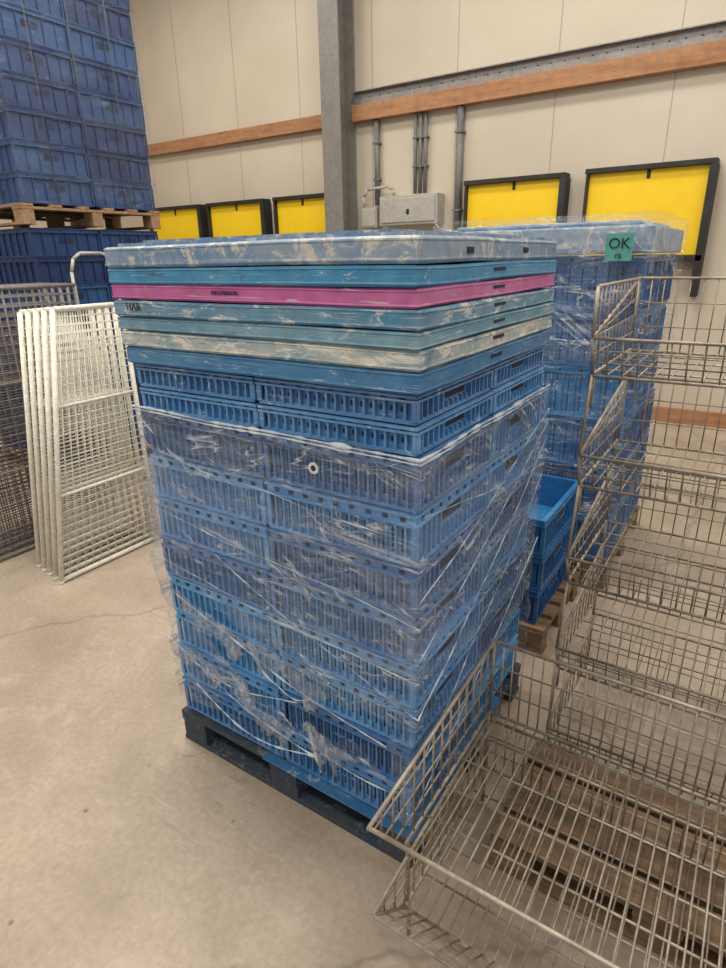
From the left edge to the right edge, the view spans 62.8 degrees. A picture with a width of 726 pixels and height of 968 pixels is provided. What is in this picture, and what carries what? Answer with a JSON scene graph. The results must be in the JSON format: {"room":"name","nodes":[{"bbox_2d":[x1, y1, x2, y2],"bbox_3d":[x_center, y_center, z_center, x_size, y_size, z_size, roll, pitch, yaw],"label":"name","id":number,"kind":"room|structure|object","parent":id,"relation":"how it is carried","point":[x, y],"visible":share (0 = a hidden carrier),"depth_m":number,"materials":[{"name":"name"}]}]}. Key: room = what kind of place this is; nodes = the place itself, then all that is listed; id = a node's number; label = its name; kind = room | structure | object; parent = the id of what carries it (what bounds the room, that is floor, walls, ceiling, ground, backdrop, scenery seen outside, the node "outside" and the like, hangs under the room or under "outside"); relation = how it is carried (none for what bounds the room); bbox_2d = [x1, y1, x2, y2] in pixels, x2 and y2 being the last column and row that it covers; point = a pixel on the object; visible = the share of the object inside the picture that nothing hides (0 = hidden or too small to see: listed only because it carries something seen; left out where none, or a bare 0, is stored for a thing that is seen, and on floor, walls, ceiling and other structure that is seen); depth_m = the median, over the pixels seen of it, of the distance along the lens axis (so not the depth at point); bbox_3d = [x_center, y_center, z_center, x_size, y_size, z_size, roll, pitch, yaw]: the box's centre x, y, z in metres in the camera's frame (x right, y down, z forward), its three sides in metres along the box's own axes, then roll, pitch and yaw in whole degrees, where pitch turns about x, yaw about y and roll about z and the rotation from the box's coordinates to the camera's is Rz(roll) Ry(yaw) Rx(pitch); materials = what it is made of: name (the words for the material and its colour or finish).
{"room":"warehouse","nodes":[
{"label":"warehouse","id":0,"kind":"room"},
{"bbox_2d":[0,217,100,229],"bbox_3d":[-7.940,-3.681,6.372,0.200,6.200,11.520,12,24,31],"label":"wall","id":1,"kind":"structure","parent":0,"point":[40,224],"depth_m":10.00,"materials":[{"name":"paint"}]},
{"bbox_2d":[0,420,725,967],"bbox_3d":[-0.890,0.766,3.183,16.500,0.100,11.520,12,24,31],"label":"floor","id":2,"kind":"structure","parent":0,"point":[126,841],"depth_m":2.11,"materials":[{"name":"concrete"}]},
{"bbox_2d":[0,283,86,535],"bbox_3d":[-2.432,-0.456,3.994,0.026,1.662,0.976,12,24,31],"label":"panel","id":3,"kind":"object","parent":2,"relation":"on","point":[45,297],"visible":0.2,"depth_m":4.09,"materials":[{"name":"grey metal"}]},
{"bbox_2d":[0,283,93,541],"bbox_3d":[-2.357,-0.439,3.948,0.026,1.662,0.976,12,24,31],"label":"panel","id":4,"kind":"object","parent":2,"relation":"on","point":[51,289],"visible":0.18,"depth_m":4.01,"materials":[{"name":"grey metal"}]},
{"bbox_2d":[0,283,101,548],"bbox_3d":[-2.282,-0.423,3.901,0.026,1.662,0.976,12,24,31],"label":"panel","id":5,"kind":"object","parent":2,"relation":"on","point":[59,288],"visible":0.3,"depth_m":3.96,"materials":[{"name":"grey metal"}]},
{"bbox_2d":[0,283,109,554],"bbox_3d":[-2.206,-0.407,3.855,0.026,1.662,0.976,12,24,31],"label":"panel","id":6,"kind":"object","parent":2,"relation":"on","point":[66,288],"visible":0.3,"depth_m":3.88,"materials":[{"name":"grey metal"}]},
{"bbox_2d":[0,283,117,560],"bbox_3d":[-2.131,-0.391,3.809,0.026,1.662,0.976,12,24,31],"label":"panel","id":7,"kind":"object","parent":2,"relation":"on","point":[18,287],"visible":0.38,"depth_m":3.78,"materials":[{"name":"grey metal"}]},
{"bbox_2d":[17,309,130,567],"bbox_3d":[-1.869,-0.299,3.724,0.033,1.541,0.685,12,24,31],"label":"panel","id":8,"kind":"object","parent":2,"relation":"on","point":[20,313],"visible":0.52,"depth_m":3.65,"materials":[{"name":"white metal"}]},
{"bbox_2d":[1,441,156,476],"bbox_3d":[-2.653,-0.376,5.931,1.240,0.145,1.260,12,24,31],"label":"wooden pallet","id":9,"kind":"object","parent":2,"relation":"on","point":[147,446],"visible":0.05,"depth_m":5.66,"materials":[{"name":"brown wood"}]},
{"bbox_2d":[0,227,157,460],"bbox_3d":[-2.666,-1.333,5.575,1.207,1.889,1.205,12,24,31],"label":"crate stack","id":10,"kind":"object","parent":9,"relation":"on","point":[27,255],"visible":0.23,"depth_m":4.86,"materials":[{"name":"blue plastic"}]},
{"bbox_2d":[0,203,160,230],"bbox_3d":[-2.690,-2.301,5.200,1.240,0.145,1.260,12,24,31],"label":"wooden pallet","id":11,"kind":"object","parent":10,"relation":"on","point":[22,215],"visible":0.88,"depth_m":5.03,"materials":[{"name":"brown wood"}]},
{"bbox_2d":[0,0,154,211],"bbox_3d":[-2.706,-3.452,4.772,1.208,2.309,1.205,12,24,31],"label":"crate stack","id":12,"kind":"object","parent":11,"relation":"on","point":[26,175],"visible":0.99,"depth_m":4.57,"materials":[{"name":"blue plastic"}]},
{"bbox_3d":[-2.706,-3.447,4.775,1.260,2.290,1.260,12,24,31],"label":"wrap","id":13,"kind":"object","parent":12,"relation":"attached to","visible":0},
{"bbox_2d":[21,0,131,204],"bbox_3d":[-2.181,-3.341,4.427,0.005,2.300,0.676,12,24,31],"label":"cord","id":14,"kind":"object","parent":13,"relation":"attached to","point":[21,0],"visible":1,"depth_m":4.56,"materials":[{"name":"blue plastic"}]},
{"bbox_2d":[25,308,137,571],"bbox_3d":[-1.805,-0.285,3.677,0.033,1.547,0.697,12,24,31],"label":"panel","id":15,"kind":"object","parent":2,"relation":"on","point":[28,312],"visible":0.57,"depth_m":3.64,"materials":[{"name":"white metal"}]},
{"bbox_2d":[33,308,144,575],"bbox_3d":[-1.741,-0.272,3.630,0.033,1.553,0.709,12,24,31],"label":"panel","id":16,"kind":"object","parent":2,"relation":"on","point":[37,311],"visible":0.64,"depth_m":3.62,"materials":[{"name":"white metal"}]},
{"bbox_2d":[41,307,152,580],"bbox_3d":[-1.677,-0.259,3.583,0.033,1.559,0.721,12,24,31],"label":"panel","id":17,"kind":"object","parent":2,"relation":"on","point":[45,310],"visible":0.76,"depth_m":3.59,"materials":[{"name":"white metal"}]},
{"bbox_2d":[49,302,159,584],"bbox_3d":[-1.614,-0.245,3.536,0.033,1.565,0.733,12,24,31],"label":"panel","id":18,"kind":"object","parent":2,"relation":"on","point":[56,407],"visible":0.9,"depth_m":3.53,"materials":[{"name":"white metal"}]},
{"bbox_2d":[70,251,152,489],"bbox_3d":[-2.022,-0.872,4.787,0.040,1.862,0.460,12,24,31],"label":"frame","id":19,"kind":"object","parent":2,"relation":"on","point":[79,253],"visible":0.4,"depth_m":4.43,"materials":[{"name":"silver metal"}]},
{"bbox_2d":[317,0,357,231],"bbox_3d":[-0.301,-4.314,7.668,0.290,6.190,0.352,12,24,31],"label":"steel column","id":20,"kind":"structure","parent":2,"relation":"on","point":[335,17],"depth_m":7.47,"materials":[{"name":"metal"}]},
{"bbox_2d":[182,662,520,868],"bbox_3d":[-0.014,0.892,2.468,1.030,0.140,0.975,12,24,31],"label":"pallet","id":21,"kind":"object","parent":2,"relation":"on","point":[243,753],"visible":0.27,"depth_m":2.15,"materials":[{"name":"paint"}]},
{"bbox_2d":[135,345,544,826],"bbox_3d":[-0.026,0.195,2.199,1.006,1.335,0.944,12,24,31],"label":"plastic crates","id":22,"kind":"object","parent":21,"relation":"on","point":[400,425],"visible":0.75,"depth_m":1.78,"materials":[{"name":"blue plastic"}]},
{"bbox_2d":[126,329,550,395],"bbox_3d":[-0.041,-0.457,1.952,1.024,0.056,0.964,12,24,31],"label":"lid","id":23,"kind":"object","parent":22,"relation":"on","point":[362,378],"visible":0.52,"depth_m":1.52,"materials":[{"name":"blue plastic"}]},
{"bbox_2d":[121,315,552,371],"bbox_3d":[-0.043,-0.505,1.936,1.032,0.049,0.972,12,24,31],"label":"lid","id":24,"kind":"object","parent":23,"relation":"on","point":[368,357],"visible":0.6,"depth_m":1.51,"materials":[{"name":"beige plastic"}]},
{"bbox_2d":[118,302,554,350],"bbox_3d":[-0.046,-0.546,1.921,1.038,0.041,0.978,12,25,31],"label":"lid","id":25,"kind":"object","parent":24,"relation":"on","point":[334,335],"visible":0.48,"depth_m":1.48,"materials":[{"name":"blue plastic"}]},
{"bbox_2d":[113,288,553,330],"bbox_3d":[-0.050,-0.586,1.905,1.038,0.048,0.978,12,24,31],"label":"lid","id":26,"kind":"object","parent":25,"relation":"on","point":[421,319],"visible":0.58,"depth_m":1.48,"materials":[{"name":"blue plastic"}]},
{"bbox_2d":[126,303,140,310],"bbox_3d":[-0.669,-0.517,1.735,0.062,0.022,0.002,12,24,31],"label":"marker writing","id":27,"kind":"object","parent":26,"relation":"attached to","point":[137,307],"visible":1,"depth_m":1.73,"materials":[{"name":"black paint"}]},
{"bbox_2d":[111,274,554,308],"bbox_3d":[-0.053,-0.630,1.893,1.036,0.046,0.976,12,24,31],"label":"lid","id":28,"kind":"object","parent":26,"relation":"on","point":[358,297],"visible":0.66,"depth_m":1.45,"materials":[{"name":"pink plastic"}]},
{"bbox_2d":[211,291,236,294],"bbox_3d":[-0.358,-0.493,1.534,0.095,0.010,0.002,12,24,31],"label":"printed lettering","id":29,"kind":"object","parent":28,"relation":"attached to","point":[235,293],"visible":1,"depth_m":1.53},
{"bbox_2d":[107,260,556,287],"bbox_3d":[-0.055,-0.672,1.878,1.040,0.048,0.980,12,25,31],"label":"lid","id":30,"kind":"object","parent":28,"relation":"on","point":[445,273],"visible":0.91,"depth_m":1.45,"materials":[{"name":"blue plastic"}]},
{"bbox_2d":[103,229,557,267],"bbox_3d":[-0.057,-0.728,1.857,1.041,0.075,0.980,12,24,31],"label":"lid","id":31,"kind":"object","parent":30,"relation":"on","point":[373,246],"visible":1,"depth_m":1.43,"materials":[{"name":"blue plastic"}]},
{"bbox_2d":[131,384,549,801],"bbox_3d":[-0.029,0.248,2.207,1.069,1.190,1.031,12,24,31],"label":"wrap","id":32,"kind":"object","parent":22,"relation":"attached to","point":[336,446],"visible":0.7,"depth_m":1.77,"materials":[{"name":"white"}]},
{"bbox_2d":[263,696,501,842],"bbox_3d":[0.098,0.906,2.219,0.600,0.005,0.730,12,24,31],"label":"sheet","id":33,"kind":"object","parent":21,"relation":"on","point":[363,808],"visible":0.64,"depth_m":1.96,"materials":[{"name":"blue plastic"}]},
{"bbox_2d":[516,569,578,654],"bbox_3d":[0.785,0.600,3.188,0.560,0.145,0.660,12,24,31],"label":"wooden pallet","id":34,"kind":"object","parent":2,"relation":"on","point":[532,637],"visible":0.27,"depth_m":2.85,"materials":[{"name":"brown wood"}]},
{"bbox_2d":[518,472,577,623],"bbox_3d":[0.764,0.281,3.064,0.502,0.539,0.598,12,24,31],"label":"crates","id":35,"kind":"object","parent":34,"relation":"on","point":[554,504],"visible":0.33,"depth_m":2.87,"materials":[{"name":"blue plastic"}]},
{"bbox_2d":[371,718,725,967],"bbox_3d":[0.694,1.149,1.454,1.137,0.355,0.731,12,24,31],"label":"basket","id":36,"kind":"object","parent":2,"relation":"on","point":[377,911],"visible":0.77,"depth_m":1.65,"materials":[{"name":"silver metal"}]},
{"bbox_2d":[367,640,725,967],"bbox_3d":[0.687,0.930,1.367,1.137,0.495,0.741,12,24,31],"label":"basket","id":37,"kind":"object","parent":36,"relation":"on","point":[404,845],"visible":1,"depth_m":1.57,"materials":[{"name":"silver metal"}]},
{"bbox_2d":[572,505,639,589],"bbox_3d":[1.189,0.276,4.022,1.080,0.145,1.040,12,24,31],"label":"wooden pallet","id":38,"kind":"object","parent":2,"relation":"on","point":[635,512],"visible":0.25,"depth_m":3.48,"materials":[{"name":"brown wood"}]},
{"bbox_2d":[532,254,675,562],"bbox_3d":[1.173,-0.554,3.709,1.051,1.619,1.008,12,24,31],"label":"plastic crates","id":39,"kind":"object","parent":38,"relation":"on","point":[567,371],"visible":0.39,"depth_m":3.16,"materials":[{"name":"blue plastic"}]},
{"bbox_2d":[437,219,681,540],"bbox_3d":[1.172,-0.648,3.669,1.171,1.803,1.132,12,24,31],"label":"wrap","id":40,"kind":"object","parent":39,"relation":"in","point":[654,219],"visible":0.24,"depth_m":3.04,"materials":[{"name":"white"}]},
{"bbox_2d":[604,233,634,260],"bbox_3d":[1.183,-1.095,2.751,0.120,0.120,0.008,12,24,31],"label":"card","id":41,"kind":"object","parent":40,"relation":"attached to","point":[619,246],"visible":1,"depth_m":2.75,"materials":[{"name":"green paper"}]},
{"bbox_2d":[457,219,683,254],"bbox_3d":[1.157,-1.385,3.391,1.080,0.150,1.040,12,24,31],"label":"lid","id":42,"kind":"object","parent":39,"relation":"on","point":[574,238],"visible":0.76,"depth_m":2.89,"materials":[{"name":"blue plastic"}]},
{"bbox_2d":[488,741,725,967],"bbox_3d":[0.903,1.143,1.767,0.940,0.135,0.440,12,24,31],"label":"wooden pallet","id":43,"kind":"object","parent":2,"relation":"on","point":[638,888],"visible":0.6,"depth_m":1.77,"materials":[{"name":"brown wood"}]},
{"bbox_2d":[546,600,725,811],"bbox_3d":[1.330,0.862,2.120,1.161,0.396,0.640,12,24,31],"label":"basket","id":44,"kind":"object","parent":2,"relation":"on","point":[588,644],"visible":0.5,"depth_m":2.38,"materials":[{"name":"silver metal"}]},
{"bbox_2d":[555,529,725,725],"bbox_3d":[1.324,0.560,2.006,1.161,0.451,0.640,12,24,31],"label":"basket","id":45,"kind":"object","parent":44,"relation":"on","point":[579,598],"visible":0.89,"depth_m":2.22,"materials":[{"name":"silver metal"}]},
{"bbox_2d":[565,443,725,624],"bbox_3d":[1.318,0.233,1.881,1.161,0.451,0.640,12,24,31],"label":"basket","id":46,"kind":"object","parent":45,"relation":"on","point":[570,548],"visible":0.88,"depth_m":2.09,"materials":[{"name":"silver metal"}]},
{"bbox_2d":[577,374,725,512],"bbox_3d":[1.312,-0.094,1.757,1.161,0.451,0.640,12,24,31],"label":"basket","id":47,"kind":"object","parent":46,"relation":"on","point":[581,448],"visible":0.98,"depth_m":1.98,"materials":[{"name":"silver metal"}]},
{"bbox_2d":[589,277,725,405],"bbox_3d":[1.306,-0.376,1.650,1.161,0.355,0.640,12,24,31],"label":"basket","id":48,"kind":"object","parent":47,"relation":"on","point":[629,352],"visible":1,"depth_m":1.81,"materials":[{"name":"silver metal"}]},
{"bbox_2d":[101,0,725,412],"bbox_3d":[2.144,-3.914,6.476,16.500,6.200,0.200,12,24,31],"label":"wall","id":49,"kind":"structure","parent":0,"point":[205,67],"depth_m":6.97,"materials":[{"name":"paint"}]},
{"bbox_2d":[150,204,208,239],"bbox_3d":[-3.018,-4.220,9.729,1.258,0.568,0.179,12,24,31],"label":"panel","id":50,"kind":"object","parent":49,"relation":"attached to","point":[185,221],"visible":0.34,"depth_m":9.60,"materials":[{"name":"yellow plastic"}]},
{"bbox_2d":[145,114,321,156],"bbox_3d":[-2.567,-5.198,9.079,5.260,0.160,0.099,12,24,31],"label":"trim","id":51,"kind":"structure","parent":49,"relation":"attached to","point":[311,123],"depth_m":8.55,"materials":[{"name":"brown wood"}]},
{"bbox_2d":[206,198,272,236],"bbox_3d":[-1.879,-3.976,9.027,1.178,0.568,0.179,12,24,31],"label":"panel","id":52,"kind":"object","parent":49,"relation":"attached to","point":[250,217],"visible":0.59,"depth_m":8.95,"materials":[{"name":"yellow plastic"}]},
{"bbox_2d":[272,193,325,233],"bbox_3d":[-0.820,-3.748,8.374,1.008,0.568,0.179,12,24,31],"label":"panel","id":53,"kind":"object","parent":49,"relation":"attached to","point":[305,213],"visible":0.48,"depth_m":8.36,"materials":[{"name":"yellow plastic"}]},
{"bbox_2d":[361,207,381,227],"bbox_3d":[0.112,-3.504,7.837,0.240,0.240,0.149,12,24,31],"label":"junction box","id":54,"kind":"object","parent":49,"relation":"attached to","point":[370,217],"visible":0.94,"depth_m":7.77,"materials":[{"name":"grey plastic"}]},
{"bbox_2d":[362,185,395,206],"bbox_3d":[0.203,-3.693,7.628,0.495,0.238,0.036,12,24,31],"label":"conduit elbow","id":55,"kind":"object","parent":54,"relation":"attached to","point":[384,186],"visible":1,"depth_m":7.60,"materials":[{"name":"grey metal"}]},
{"bbox_2d":[372,120,381,204],"bbox_3d":[0.184,-4.087,7.595,0.086,0.960,0.089,12,24,31],"label":"conduit pipe","id":56,"kind":"object","parent":49,"relation":"attached to","point":[377,179],"visible":0.97,"depth_m":7.54,"materials":[{"name":"grey metal"}]},
{"bbox_2d":[380,192,444,226],"bbox_3d":[0.601,-3.439,7.471,0.820,0.340,0.224,12,24,31],"label":"enclosure","id":57,"kind":"object","parent":49,"relation":"attached to","point":[425,208],"visible":1,"depth_m":7.36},
{"bbox_2d":[412,112,429,193],"bbox_3d":[0.706,-4.024,7.262,0.200,0.860,0.076,12,24,31],"label":"conduit pipe","id":58,"kind":"object","parent":49,"relation":"attached to","point":[425,136],"visible":0.99,"depth_m":7.24,"materials":[{"name":"grey metal"}]},
{"bbox_2d":[452,106,465,231],"bbox_3d":[1.140,-3.684,7.077,0.106,1.380,0.099,12,24,31],"label":"conduit pipe","id":59,"kind":"object","parent":49,"relation":"attached to","point":[460,131],"visible":0.82,"depth_m":7.02,"materials":[{"name":"grey metal"}]},
{"bbox_2d":[463,172,570,226],"bbox_3d":[1.727,-3.159,6.822,1.188,0.638,0.179,12,24,31],"label":"panel","id":60,"kind":"object","parent":49,"relation":"attached to","point":[539,198],"visible":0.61,"depth_m":6.74,"materials":[{"name":"yellow plastic"}]},
{"bbox_2d":[351,20,725,104],"bbox_3d":[4.367,-3.866,4.704,10.730,0.140,0.075,12,24,31],"label":"cable tray","id":61,"kind":"object","parent":49,"relation":"attached to","point":[713,31],"visible":1,"depth_m":6.18,"materials":[{"name":"grey metal"}]},
{"bbox_2d":[352,39,725,122],"bbox_3d":[4.382,-3.719,4.779,10.730,0.180,0.119,12,24,31],"label":"wooden beam","id":62,"kind":"structure","parent":49,"relation":"attached to","point":[712,53],"depth_m":6.20,"materials":[{"name":"brown wood"}]},
{"bbox_2d":[578,157,719,296],"bbox_3d":[2.905,-2.627,6.206,1.228,1.258,0.179,12,24,31],"label":"panel","id":63,"kind":"object","parent":49,"relation":"attached to","point":[682,193],"visible":0.78,"depth_m":5.99,"materials":[{"name":"yellow plastic"}]},
{"bbox_2d":[651,406,725,428],"bbox_3d":[5.647,-0.297,5.284,7.900,0.160,0.049,12,24,31],"label":"baseboard","id":64,"kind":"structure","parent":49,"relation":"attached to","point":[675,413],"depth_m":6.53,"materials":[{"name":"brown wood"}]}
]}

